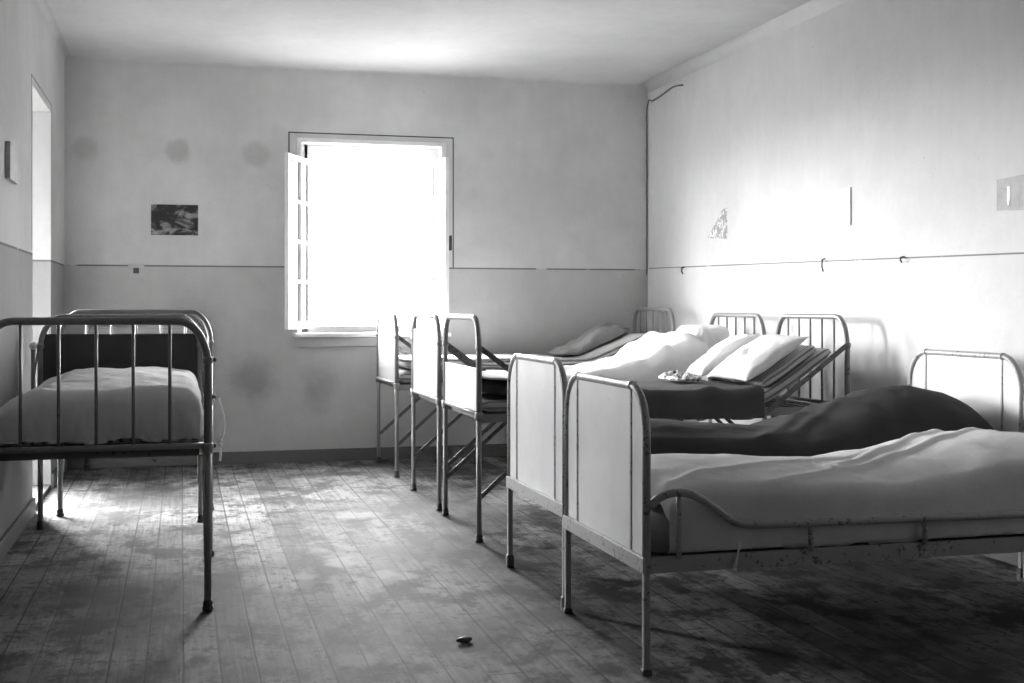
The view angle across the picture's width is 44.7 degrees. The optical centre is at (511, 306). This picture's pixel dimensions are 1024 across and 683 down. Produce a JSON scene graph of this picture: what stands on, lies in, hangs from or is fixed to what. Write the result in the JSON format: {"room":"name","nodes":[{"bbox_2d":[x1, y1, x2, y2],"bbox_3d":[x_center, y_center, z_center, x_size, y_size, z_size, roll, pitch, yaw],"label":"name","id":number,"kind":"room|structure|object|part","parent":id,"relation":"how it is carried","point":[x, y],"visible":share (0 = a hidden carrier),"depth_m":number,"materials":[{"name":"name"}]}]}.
{"room":"dormitory","nodes":[
{"label":"dormitory","id":0,"kind":"room"},
{"bbox_2d":[0,0,63,538],"bbox_3d":[-1.861,-0.323,3.345,0.280,2.940,11.180,0,0,-15],"label":"wall","id":1,"kind":"structure","parent":0,"point":[31,281],"depth_m":6.68,"materials":[{"name":"paint"}]},
{"bbox_2d":[5,141,17,183],"bbox_3d":[-2.401,-0.691,5.974,0.022,0.175,0.300,0,0,-15],"label":"wall panel","id":2,"kind":"object","parent":1,"relation":"attached to","point":[11,151],"visible":1,"depth_m":5.88,"materials":[{"name":"white"}]},
{"bbox_2d":[0,497,35,562],"bbox_3d":[-1.506,1.101,2.588,0.018,0.092,8.936,0,0,-15],"label":"baseboard","id":3,"kind":"structure","parent":1,"relation":"attached to","point":[14,531],"depth_m":6.13,"materials":[{"name":"paint"}]},
{"bbox_2d":[31,74,51,507],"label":"door","id":4,"kind":"structure","parent":1,"relation":"in","point":[46,488],"depth_m":6.94,"materials":[{"name":"white paint"}]},
{"bbox_2d":[35,0,70,61],"bbox_3d":[-1.740,-1.750,3.522,0.045,0.045,10.900,0,0,-15],"label":"trim","id":5,"kind":"structure","parent":1,"relation":"attached to","point":[43,6],"depth_m":7.83,"materials":[{"name":"paint"}]},
{"bbox_2d":[51,459,66,487],"bbox_3d":[-3.027,1.101,8.319,0.018,0.092,0.926,0,0,-15],"label":"baseboard","id":6,"kind":"structure","parent":1,"relation":"attached to","point":[54,475],"depth_m":7.98,"materials":[{"name":"paint"}]},
{"bbox_2d":[64,59,647,451],"bbox_3d":[-1.076,-0.323,9.482,4.947,2.940,0.280,0,0,-15],"label":"wall","id":7,"kind":"structure","parent":0,"point":[550,177],"depth_m":9.24,"materials":[{"name":"paint"}]},
{"bbox_2d":[128,264,143,278],"bbox_3d":[-2.688,-0.256,8.897,0.110,0.105,0.021,0,0,-15],"label":"wall socket","id":8,"kind":"object","parent":7,"relation":"attached to","point":[135,271],"visible":1,"depth_m":8.90,"materials":[{"name":"paint"}]},
{"bbox_3d":[-2.687,-0.260,8.894,0.038,0.038,0.016,0,0,-15],"label":"socket plate","id":9,"kind":"part","parent":8,"relation":"part of","materials":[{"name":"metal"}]},
{"bbox_2d":[151,204,197,235],"bbox_3d":[-2.433,-0.628,8.973,0.328,0.220,0.004,0,0,-15],"label":"picture","id":10,"kind":"object","parent":7,"relation":"attached to","point":[166,219],"visible":1,"depth_m":8.97},
{"bbox_2d":[67,444,506,469],"bbox_3d":[-1.038,1.101,9.338,4.347,0.092,0.018,0,0,-15],"label":"baseboard","id":11,"kind":"structure","parent":7,"relation":"attached to","point":[341,454],"depth_m":9.16,"materials":[{"name":"paint"}]},
{"bbox_2d":[66,56,644,86],"bbox_3d":[-1.037,-1.763,9.336,4.387,0.020,0.020,0,0,-15],"label":"trim","id":12,"kind":"structure","parent":7,"relation":"attached to","point":[68,57],"depth_m":9.29,"materials":[{"name":"paint"}]},
{"bbox_2d":[285,132,453,346],"bbox_3d":[-1.068,-0.499,9.329,1.293,1.592,0.558,0,0,-15],"label":"window","id":13,"kind":"structure","parent":7,"relation":"in","point":[297,167],"depth_m":9.33,"materials":[{"name":"white paint"}]},
{"bbox_3d":[-1.579,-0.474,9.176,0.030,1.273,0.478,0,0,10],"label":"sash","id":14,"kind":"part","parent":13,"relation":"part of","materials":[{"name":"white paint"}]},
{"bbox_3d":[-1.579,-0.479,9.176,0.003,1.197,0.411,0,0,10],"label":"pane","id":15,"kind":"part","parent":13,"relation":"part of","materials":[{"name":"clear glass"}]},
{"bbox_3d":[-1.110,-0.519,9.576,1.080,1.423,0.060,0,0,-15],"label":"frame","id":16,"kind":"part","parent":13,"relation":"part of","materials":[{"name":"white paint"}]},
{"bbox_3d":[-1.066,0.208,9.412,1.180,0.032,0.280,0,0,-15],"label":"sill","id":17,"kind":"part","parent":13,"relation":"part of","materials":[{"name":"white paint"}]},
{"bbox_3d":[-0.549,-0.479,9.426,0.003,1.197,0.411,0,0,-17],"label":"pane","id":18,"kind":"part","parent":13,"relation":"part of","materials":[{"name":"white glass"}]},
{"bbox_3d":[-0.549,-0.474,9.426,0.030,1.273,0.478,0,0,-17],"label":"sash","id":19,"kind":"part","parent":13,"relation":"part of","materials":[{"name":"white paint"}]},
{"bbox_3d":[-0.465,-0.474,9.223,0.042,0.110,0.024,0,0,-17],"label":"handle","id":20,"kind":"part","parent":13,"relation":"part of","materials":[{"name":"metal"}]},
{"bbox_2d":[47,0,810,83],"bbox_3d":[0.359,-1.848,4.079,4.947,0.150,11.460,0,0,-15],"label":"ceiling","id":21,"kind":"structure","parent":0,"point":[620,41],"depth_m":8.03,"materials":[{"name":"paint"}]},
{"bbox_2d":[0,456,1023,682],"bbox_3d":[0.359,1.197,4.079,4.947,0.100,11.460,0,0,-15],"label":"floor","id":22,"kind":"structure","parent":0,"point":[325,571],"depth_m":4.81,"materials":[{"name":"grey wood"}]},
{"bbox_2d":[0,314,216,611],"bbox_3d":[-1.798,0.592,5.583,0.923,1.110,2.099,0,0,-15],"label":"bed","id":23,"kind":"object","parent":22,"relation":"on","point":[57,354],"visible":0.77,"depth_m":4.68,"materials":[{"name":"paint"}]},
{"bbox_3d":[-1.788,0.288,4.523,0.011,0.457,0.011,0,0,-37],"label":"rod","id":24,"kind":"part","parent":23,"relation":"part of","materials":[{"name":"paint"}]},
{"bbox_3d":[-2.487,0.204,6.463,0.044,0.044,0.044,0,0,-15],"label":"knob","id":25,"kind":"part","parent":23,"relation":"part of","materials":[{"name":"grey metal"}]},
{"bbox_3d":[-2.487,0.405,6.463,0.025,0.365,0.024,0,0,-15],"label":"post","id":26,"kind":"part","parent":23,"relation":"part of","materials":[{"name":"metal"}]},
{"bbox_3d":[-2.434,0.837,6.420,0.027,0.570,0.027,0,0,-15],"label":"leg","id":27,"kind":"part","parent":23,"relation":"part of","materials":[{"name":"paint"}]},
{"bbox_3d":[-2.434,1.125,6.420,0.042,0.044,0.043,0,0,-15],"label":"foot knob","id":28,"kind":"part","parent":23,"relation":"part of","materials":[{"name":"rubber"}]},
{"bbox_3d":[-1.661,0.288,4.556,0.011,0.457,0.011,0,0,8],"label":"rod","id":29,"kind":"part","parent":23,"relation":"part of","materials":[{"name":"paint"}]},
{"bbox_3d":[-1.534,0.288,4.590,0.011,0.457,0.011,0,0,-37],"label":"rod","id":30,"kind":"part","parent":23,"relation":"part of","materials":[{"name":"paint"}]},
{"bbox_2d":[14,438,183,444],"bbox_3d":[-1.788,0.458,5.547,0.680,0.125,1.740,0,0,-15],"label":"mattress","id":31,"kind":"object","parent":23,"relation":"on","point":[121,439],"visible":0.02,"depth_m":4.75,"materials":[{"name":"fabric"}]},
{"bbox_2d":[0,366,203,444],"bbox_3d":[-1.783,0.403,5.530,0.802,0.220,1.900,0,0,-15],"label":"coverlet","id":32,"kind":"object","parent":31,"relation":"on","point":[39,404],"visible":0.97,"depth_m":4.67,"materials":[{"name":"white fabric"}]},
{"bbox_3d":[-2.047,0.326,6.523,0.774,0.372,0.014,0,0,-15],"label":"foot panel","id":33,"kind":"part","parent":23,"relation":"part of","materials":[{"name":"black metal"}]},
{"bbox_3d":[-1.408,0.288,4.624,0.011,0.457,0.011,0,0,8],"label":"rod","id":34,"kind":"part","parent":23,"relation":"part of","materials":[{"name":"paint"}]},
{"bbox_3d":[-1.281,0.288,4.657,0.011,0.457,0.011,0,0,-37],"label":"rod","id":35,"kind":"part","parent":23,"relation":"part of","materials":[{"name":"paint"}]},
{"bbox_3d":[-1.661,1.125,6.626,0.042,0.044,0.043,0,0,-15],"label":"foot knob","id":36,"kind":"part","parent":23,"relation":"part of","materials":[{"name":"rubber"}]},
{"bbox_3d":[-1.661,0.837,6.626,0.027,0.570,0.027,0,0,-15],"label":"leg","id":37,"kind":"part","parent":23,"relation":"part of","materials":[{"name":"paint"}]},
{"bbox_3d":[-1.417,0.544,5.656,0.033,0.040,1.976,0,0,-15],"label":"rail","id":38,"kind":"part","parent":23,"relation":"part of","materials":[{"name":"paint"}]},
{"bbox_3d":[-1.148,0.837,4.693,0.027,0.570,0.027,0,0,-15],"label":"leg","id":39,"kind":"part","parent":23,"relation":"part of","materials":[{"name":"paint"}]},
{"bbox_3d":[-1.148,1.125,4.693,0.042,0.044,0.043,0,0,-15],"label":"foot knob","id":40,"kind":"part","parent":23,"relation":"part of","materials":[{"name":"rubber"}]},
{"bbox_3d":[-1.386,0.687,5.716,0.021,0.880,0.020,0,0,-15],"label":"post","id":41,"kind":"part","parent":23,"relation":"part of","materials":[{"name":"metal"}]},
{"bbox_2d":[218,398,225,460],"bbox_3d":[-1.334,0.563,5.717,0.035,0.290,0.022,0,0,-15],"label":"cord","id":42,"kind":"object","parent":23,"relation":"hanging from","point":[220,444],"visible":1,"depth_m":5.71,"materials":[{"name":"white fabric"}]},
{"bbox_2d":[56,309,213,516],"bbox_3d":[-2.343,0.580,7.878,0.843,1.134,2.044,0,0,-15],"label":"bed","id":43,"kind":"object","parent":22,"relation":"on","point":[201,319],"visible":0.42,"depth_m":6.97,"materials":[{"name":"paint"}]},
{"bbox_3d":[-2.473,1.125,6.808,0.042,0.044,0.043,0,0,-15],"label":"foot knob","id":44,"kind":"part","parent":43,"relation":"part of","materials":[{"name":"rubber"}]},
{"bbox_3d":[-2.473,0.837,6.808,0.027,0.570,0.027,0,0,-15],"label":"leg","id":45,"kind":"part","parent":43,"relation":"part of","materials":[{"name":"paint"}]},
{"bbox_3d":[-2.986,1.125,8.741,0.042,0.044,0.043,0,0,-15],"label":"foot knob","id":46,"kind":"part","parent":43,"relation":"part of","materials":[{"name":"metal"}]},
{"bbox_3d":[-2.600,0.326,8.844,0.774,0.372,0.014,0,0,-15],"label":"foot panel","id":47,"kind":"part","parent":43,"relation":"part of","materials":[{"name":"paint"}]},
{"bbox_2d":[456,636,471,642],"bbox_3d":[-0.162,1.136,4.250,0.066,0.021,0.037,0,0,-38],"label":"scrap","id":48,"kind":"object","parent":22,"relation":"on","point":[464,639],"visible":1,"depth_m":4.24,"materials":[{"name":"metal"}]},
{"bbox_2d":[376,307,675,477],"bbox_3d":[0.087,0.575,9.025,2.044,1.144,0.843,0,0,-15],"label":"bed","id":49,"kind":"object","parent":22,"relation":"on","point":[388,338],"visible":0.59,"depth_m":8.77,"materials":[{"name":"paint"}]},
{"bbox_3d":[-0.982,0.837,9.155,0.027,0.570,0.027,0,0,-15],"label":"leg","id":50,"kind":"part","parent":49,"relation":"part of","materials":[{"name":"paint"}]},
{"bbox_3d":[-0.982,1.125,9.155,0.043,0.044,0.042,0,0,-15],"label":"foot knob","id":51,"kind":"part","parent":49,"relation":"part of","materials":[{"name":"rubber"}]},
{"bbox_3d":[-0.879,0.288,8.768,0.008,0.447,0.774,0,0,-15],"label":"foot panel","id":52,"kind":"part","parent":49,"relation":"part of","materials":[{"name":"paint"}]},
{"bbox_3d":[-0.777,0.837,8.381,0.027,0.570,0.027,0,0,-15],"label":"leg","id":53,"kind":"part","parent":49,"relation":"part of","materials":[{"name":"paint"}]},
{"bbox_3d":[-0.777,1.125,8.381,0.043,0.044,0.042,0,0,-15],"label":"foot knob","id":54,"kind":"part","parent":49,"relation":"part of","materials":[{"name":"rubber"}]},
{"bbox_3d":[0.186,0.544,8.651,1.976,0.040,0.033,0,0,-15],"label":"rail","id":55,"kind":"part","parent":49,"relation":"part of","materials":[{"name":"metal"}]},
{"bbox_2d":[399,366,505,383],"bbox_3d":[0.076,0.376,9.022,1.918,0.293,0.745,0,0,-15],"label":"mattress","id":56,"kind":"object","parent":49,"relation":"on","point":[404,373],"visible":0.06,"depth_m":8.44,"materials":[{"name":"grey fabric"}]},
{"bbox_2d":[399,332,645,368],"bbox_3d":[0.055,0.309,9.006,1.788,0.238,0.725,0,0,-15],"label":"pad","id":57,"kind":"object","parent":56,"relation":"on","point":[611,348],"visible":0.3,"depth_m":8.83,"materials":[{"name":"grey fabric"}]},
{"bbox_2d":[399,354,561,360],"bbox_3d":[-0.276,0.359,8.928,1.110,0.015,0.700,0,0,-15],"label":"sheet","id":58,"kind":"object","parent":57,"relation":"on","point":[500,356],"visible":0.33,"depth_m":8.87,"materials":[{"name":"white fabric"}]},
{"bbox_2d":[545,323,629,354],"bbox_3d":[0.567,0.237,9.307,0.611,0.230,0.434,0,0,-15],"label":"bundle","id":59,"kind":"object","parent":57,"relation":"on","point":[597,335],"visible":1,"depth_m":9.15,"materials":[{"name":"fabric"}]},
{"bbox_3d":[1.020,0.271,9.408,0.011,0.492,0.011,0,0,8],"label":"rod","id":60,"kind":"part","parent":49,"relation":"part of","materials":[{"name":"paint"}]},
{"bbox_3d":[1.054,0.271,9.281,0.011,0.492,0.011,0,0,8],"label":"rod","id":61,"kind":"part","parent":49,"relation":"part of","materials":[{"name":"paint"}]},
{"bbox_3d":[1.087,0.271,9.155,0.011,0.492,0.011,0,0,8],"label":"rod","id":62,"kind":"part","parent":49,"relation":"part of","materials":[{"name":"paint"}]},
{"bbox_2d":[410,313,765,510],"bbox_3d":[0.454,0.592,7.642,2.044,1.110,0.843,0,0,-15],"label":"bed","id":63,"kind":"object","parent":22,"relation":"on","point":[426,345],"visible":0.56,"depth_m":7.40,"materials":[{"name":"paint"}]},
{"bbox_3d":[-0.615,0.837,7.772,0.027,0.570,0.027,0,0,-15],"label":"leg","id":64,"kind":"part","parent":63,"relation":"part of","materials":[{"name":"paint"}]},
{"bbox_3d":[-0.615,1.125,7.772,0.043,0.044,0.042,0,0,-15],"label":"foot knob","id":65,"kind":"part","parent":63,"relation":"part of","materials":[{"name":"rubber"}]},
{"bbox_3d":[-0.513,0.324,7.386,0.014,0.377,0.774,0,0,-15],"label":"foot panel","id":66,"kind":"part","parent":63,"relation":"part of","materials":[{"name":"paint"}]},
{"bbox_3d":[-0.410,0.837,6.999,0.027,0.570,0.027,0,0,-15],"label":"leg","id":67,"kind":"part","parent":63,"relation":"part of","materials":[{"name":"paint"}]},
{"bbox_3d":[-0.410,1.125,6.999,0.043,0.044,0.042,0,0,-15],"label":"foot knob","id":68,"kind":"part","parent":63,"relation":"part of","materials":[{"name":"rubber"}]},
{"bbox_3d":[1.421,0.288,7.899,0.011,0.457,0.011,0,0,-37],"label":"rod","id":69,"kind":"part","parent":63,"relation":"part of","materials":[{"name":"paint"}]},
{"bbox_3d":[1.454,0.288,7.772,0.011,0.457,0.011,0,0,-37],"label":"rod","id":70,"kind":"part","parent":63,"relation":"part of","materials":[{"name":"paint"}]},
{"bbox_3d":[1.488,0.288,7.646,0.011,0.457,0.011,0,0,8],"label":"rod","id":71,"kind":"part","parent":63,"relation":"part of","materials":[{"name":"paint"}]},
{"bbox_3d":[0.444,0.373,7.640,1.920,0.294,0.660,0,0,-15],"label":"mattress","id":72,"kind":"object","parent":63,"relation":"on","visible":0},
{"bbox_2d":[442,361,466,382],"bbox_3d":[-0.360,0.379,7.414,0.236,0.110,0.716,0,0,-15],"label":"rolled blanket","id":73,"kind":"object","parent":72,"relation":"on","point":[454,362],"visible":0.13,"depth_m":7.25,"materials":[{"name":"fabric"}]},
{"bbox_2d":[486,331,708,381],"bbox_3d":[0.439,0.324,7.636,1.370,0.346,0.769,0,0,-15],"label":"quilt","id":74,"kind":"object","parent":72,"relation":"on","point":[646,358],"visible":0.52,"depth_m":7.43,"materials":[{"name":"white fabric"}]},
{"bbox_2d":[676,324,729,346],"bbox_3d":[1.210,0.198,7.957,0.269,0.176,0.451,0,0,-15],"label":"pillow","id":75,"kind":"object","parent":72,"relation":"on","point":[710,335],"visible":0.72,"depth_m":7.77,"materials":[{"name":"white fabric"}]},
{"bbox_2d":[441,313,850,542],"bbox_3d":[0.703,0.592,6.705,2.044,1.110,0.843,0,0,-15],"label":"bed","id":76,"kind":"object","parent":22,"relation":"on","point":[462,385],"visible":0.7,"depth_m":6.55,"materials":[{"name":"paint"}]},
{"bbox_3d":[-0.366,0.837,6.835,0.027,0.570,0.027,0,0,-15],"label":"leg","id":77,"kind":"part","parent":76,"relation":"part of","materials":[{"name":"paint"}]},
{"bbox_3d":[-0.366,1.125,6.835,0.043,0.044,0.042,0,0,-15],"label":"foot knob","id":78,"kind":"part","parent":76,"relation":"part of","materials":[{"name":"rubber"}]},
{"bbox_3d":[-0.264,0.406,6.448,0.014,0.212,0.774,0,0,-15],"label":"foot panel","id":79,"kind":"part","parent":76,"relation":"part of","materials":[{"name":"paint"}]},
{"bbox_3d":[-0.161,0.837,6.062,0.027,0.570,0.027,0,0,-15],"label":"leg","id":80,"kind":"part","parent":76,"relation":"part of","materials":[{"name":"paint"}]},
{"bbox_3d":[-0.161,1.125,6.062,0.043,0.044,0.042,0,0,-15],"label":"foot knob","id":81,"kind":"part","parent":76,"relation":"part of","materials":[{"name":"rubber"}]},
{"bbox_3d":[0.802,0.544,6.331,1.976,0.040,0.033,0,0,-15],"label":"rail","id":82,"kind":"part","parent":76,"relation":"part of","materials":[{"name":"metal"}]},
{"bbox_2d":[482,348,830,411],"bbox_3d":[0.692,0.369,6.702,1.918,0.301,0.680,0,0,-15],"label":"mattress","id":83,"kind":"object","parent":76,"relation":"on","point":[490,403],"visible":0.11,"depth_m":6.56,"materials":[{"name":"grey fabric"}]},
{"bbox_2d":[482,378,506,394],"bbox_3d":[-0.062,0.402,6.488,0.275,0.063,0.725,0,0,-15],"label":"folded blanket","id":84,"kind":"object","parent":83,"relation":"on","point":[494,387],"visible":0.38,"depth_m":6.19,"materials":[{"name":"fabric"}]},
{"bbox_2d":[482,371,507,379],"bbox_3d":[-0.061,0.353,6.483,0.283,0.015,0.736,0,0,-15],"label":"sheet","id":85,"kind":"object","parent":84,"relation":"on","point":[491,375],"visible":0.41,"depth_m":6.30,"materials":[{"name":"white fabric"}]},
{"bbox_2d":[568,380,764,420],"bbox_3d":[0.700,0.485,6.678,1.032,0.190,0.821,0,0,-15],"label":"blanket","id":86,"kind":"object","parent":83,"relation":"on","point":[702,400],"visible":0.56,"depth_m":6.35,"materials":[{"name":"grey fabric"}]},
{"bbox_2d":[658,370,701,380],"bbox_3d":[0.922,0.374,6.813,0.182,0.051,0.304,0,0,-15],"label":"lace cloth","id":87,"kind":"object","parent":86,"relation":"on","point":[674,375],"visible":1,"depth_m":6.74,"materials":[{"name":"white fabric"}]},
{"bbox_2d":[709,345,815,386],"bbox_3d":[1.370,0.311,6.882,0.318,0.221,0.710,0,0,-15],"label":"pad","id":88,"kind":"object","parent":83,"relation":"on","point":[799,354],"visible":0.41,"depth_m":6.57,"materials":[{"name":"grey fabric"}]},
{"bbox_2d":[686,334,759,375],"bbox_3d":[1.187,0.277,7.087,0.347,0.255,0.371,0,0,-8],"label":"pillow","id":89,"kind":"object","parent":88,"relation":"on","point":[717,354],"visible":0.75,"depth_m":6.96,"materials":[{"name":"white fabric"}]},
{"bbox_2d":[707,334,807,381],"bbox_3d":[1.313,0.269,6.691,0.373,0.242,0.460,0,0,-18],"label":"pillow","id":90,"kind":"object","parent":88,"relation":"on","point":[754,358],"visible":1,"depth_m":6.56,"materials":[{"name":"white fabric"}]},
{"bbox_3d":[1.602,0.288,7.215,0.011,0.457,0.011,0,0,-37],"label":"rod","id":91,"kind":"part","parent":76,"relation":"part of","materials":[{"name":"paint"}]},
{"bbox_3d":[1.636,0.288,7.088,0.011,0.457,0.011,0,0,-37],"label":"rod","id":92,"kind":"part","parent":76,"relation":"part of","materials":[{"name":"paint"}]},
{"bbox_3d":[1.669,0.288,6.962,0.011,0.457,0.011,0,0,8],"label":"rod","id":93,"kind":"part","parent":76,"relation":"part of","materials":[{"name":"paint"}]},
{"bbox_3d":[1.703,0.288,6.835,0.011,0.457,0.011,0,0,-37],"label":"rod","id":94,"kind":"part","parent":76,"relation":"part of","materials":[{"name":"paint"}]},
{"bbox_3d":[1.737,0.288,6.708,0.011,0.457,0.011,0,0,-37],"label":"rod","id":95,"kind":"part","parent":76,"relation":"part of","materials":[{"name":"paint"}]},
{"bbox_2d":[506,349,1023,611],"bbox_3d":[1.063,0.672,5.347,2.033,0.950,0.849,0,0,-15],"label":"bed","id":96,"kind":"object","parent":22,"relation":"on","point":[991,384],"visible":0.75,"depth_m":5.28,"materials":[{"name":"white metal"}]},
{"bbox_3d":[-0.009,0.971,5.486,0.022,0.353,0.022,0,0,-15],"label":"leg","id":97,"kind":"part","parent":96,"relation":"part of","materials":[{"name":"grey metal"}]},
{"bbox_3d":[0.097,0.494,5.090,0.006,0.543,0.798,0,0,-15],"label":"foot panel","id":98,"kind":"part","parent":96,"relation":"part of","materials":[{"name":"white metal"}]},
{"bbox_3d":[0.201,0.971,4.694,0.022,0.353,0.022,0,0,-15],"label":"leg","id":99,"kind":"part","parent":96,"relation":"part of","materials":[{"name":"grey metal"}]},
{"bbox_2d":[650,385,994,456],"bbox_3d":[1.049,0.541,5.343,1.906,0.387,0.787,0,0,-15],"label":"blanket","id":100,"kind":"object","parent":96,"relation":"on","point":[859,419],"visible":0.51,"depth_m":5.16,"materials":[{"name":"fabric"}]},
{"bbox_3d":[2.030,0.494,5.604,0.006,0.543,0.798,0,0,-15],"label":"head panel","id":101,"kind":"part","parent":96,"relation":"part of","materials":[{"name":"white metal"}]},
{"bbox_3d":[2.134,0.971,5.207,0.022,0.353,0.022,0,0,-15],"label":"leg","id":102,"kind":"part","parent":96,"relation":"part of","materials":[{"name":"grey metal"}]},
{"bbox_2d":[563,372,1023,675],"bbox_3d":[1.281,0.692,4.525,2.033,0.910,0.849,0,0,-15],"label":"bed","id":103,"kind":"object","parent":22,"relation":"on","point":[608,502],"visible":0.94,"depth_m":4.10,"materials":[{"name":"white metal"}]},
{"bbox_3d":[0.209,0.989,4.665,0.022,0.317,0.022,0,0,-15],"label":"leg","id":104,"kind":"part","parent":103,"relation":"part of","materials":[{"name":"grey metal"}]},
{"bbox_3d":[0.314,0.532,4.271,0.006,0.539,0.793,0,0,-15],"label":"foot panel","id":105,"kind":"part","parent":103,"relation":"part of","materials":[{"name":"white metal"}]},
{"bbox_3d":[0.418,0.989,3.877,0.022,0.317,0.022,0,0,-15],"label":"leg","id":106,"kind":"part","parent":103,"relation":"part of","materials":[{"name":"grey metal"}]},
{"bbox_2d":[651,504,669,552],"bbox_3d":[1.240,0.730,4.517,1.845,0.129,0.660,0,0,-15],"label":"mattress","id":107,"kind":"object","parent":103,"relation":"on","point":[659,521],"visible":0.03,"depth_m":3.98,"materials":[{"name":"grey fabric"}]},
{"bbox_2d":[651,427,1023,552],"bbox_3d":[1.293,0.624,4.531,1.871,0.317,0.798,0,0,-15],"label":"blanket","id":108,"kind":"object","parent":107,"relation":"on","point":[969,469],"visible":0.92,"depth_m":4.15,"materials":[{"name":"grey fabric"}]},
{"bbox_2d":[732,542,740,571],"bbox_3d":[0.712,0.793,3.942,0.030,0.097,0.015,0,0,-15],"label":"thermometer","id":109,"kind":"object","parent":103,"relation":"hanging from","point":[734,569],"visible":1,"depth_m":3.94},
{"bbox_3d":[1.379,0.806,4.149,1.972,0.052,0.038,0,0,-15],"label":"rail","id":110,"kind":"part","parent":103,"relation":"part of","materials":[{"name":"grey metal"}]},
{"bbox_2d":[640,0,1023,424],"bbox_3d":[2.580,-0.313,4.668,0.350,2.920,10.900,0,0,-15],"label":"wall","id":111,"kind":"structure","parent":0,"point":[915,107],"depth_m":6.90,"materials":[{"name":"paint"}]},
{"bbox_2d":[646,84,682,274],"bbox_3d":[1.165,-0.959,9.540,0.019,1.403,0.744,0,0,-15],"label":"cable","id":112,"kind":"object","parent":111,"relation":"attached to","point":[680,84],"visible":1,"depth_m":9.89,"materials":[{"name":"metal"}]},
{"bbox_2d":[708,206,726,238],"bbox_3d":[1.421,-0.577,8.618,0.002,0.223,0.330,0,0,-15],"label":"picture","id":113,"kind":"object","parent":111,"relation":"attached to","point":[719,230],"visible":1,"depth_m":8.55},
{"bbox_2d":[821,258,824,271],"bbox_3d":[1.793,-0.242,7.167,0.029,0.081,0.016,0,0,-15],"label":"wall hook","id":114,"kind":"object","parent":111,"relation":"attached to","point":[823,258],"visible":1,"depth_m":7.16,"materials":[{"name":"metal"}]},
{"bbox_2d":[819,187,850,228],"bbox_3d":[1.830,-0.558,7.066,0.008,0.210,0.360,0,0,-15],"label":"paper sheet","id":115,"kind":"object","parent":111,"relation":"attached to","point":[835,205],"visible":1,"depth_m":7.05,"materials":[{"name":"white paper"}]},
{"bbox_2d":[981,552,1017,565],"bbox_3d":[2.470,1.101,4.639,0.018,0.092,10.860,0,0,-15],"label":"baseboard","id":116,"kind":"structure","parent":111,"relation":"attached to","point":[1011,558],"depth_m":5.57,"materials":[{"name":"paint"}]},
{"bbox_2d":[997,174,1023,210],"bbox_3d":[2.242,-0.505,5.523,0.003,0.165,0.285,0,0,-15],"label":"card","id":117,"kind":"object","parent":111,"relation":"attached to","point":[1010,190],"visible":1,"depth_m":5.57,"materials":[{"name":"white paper"}]}
]}

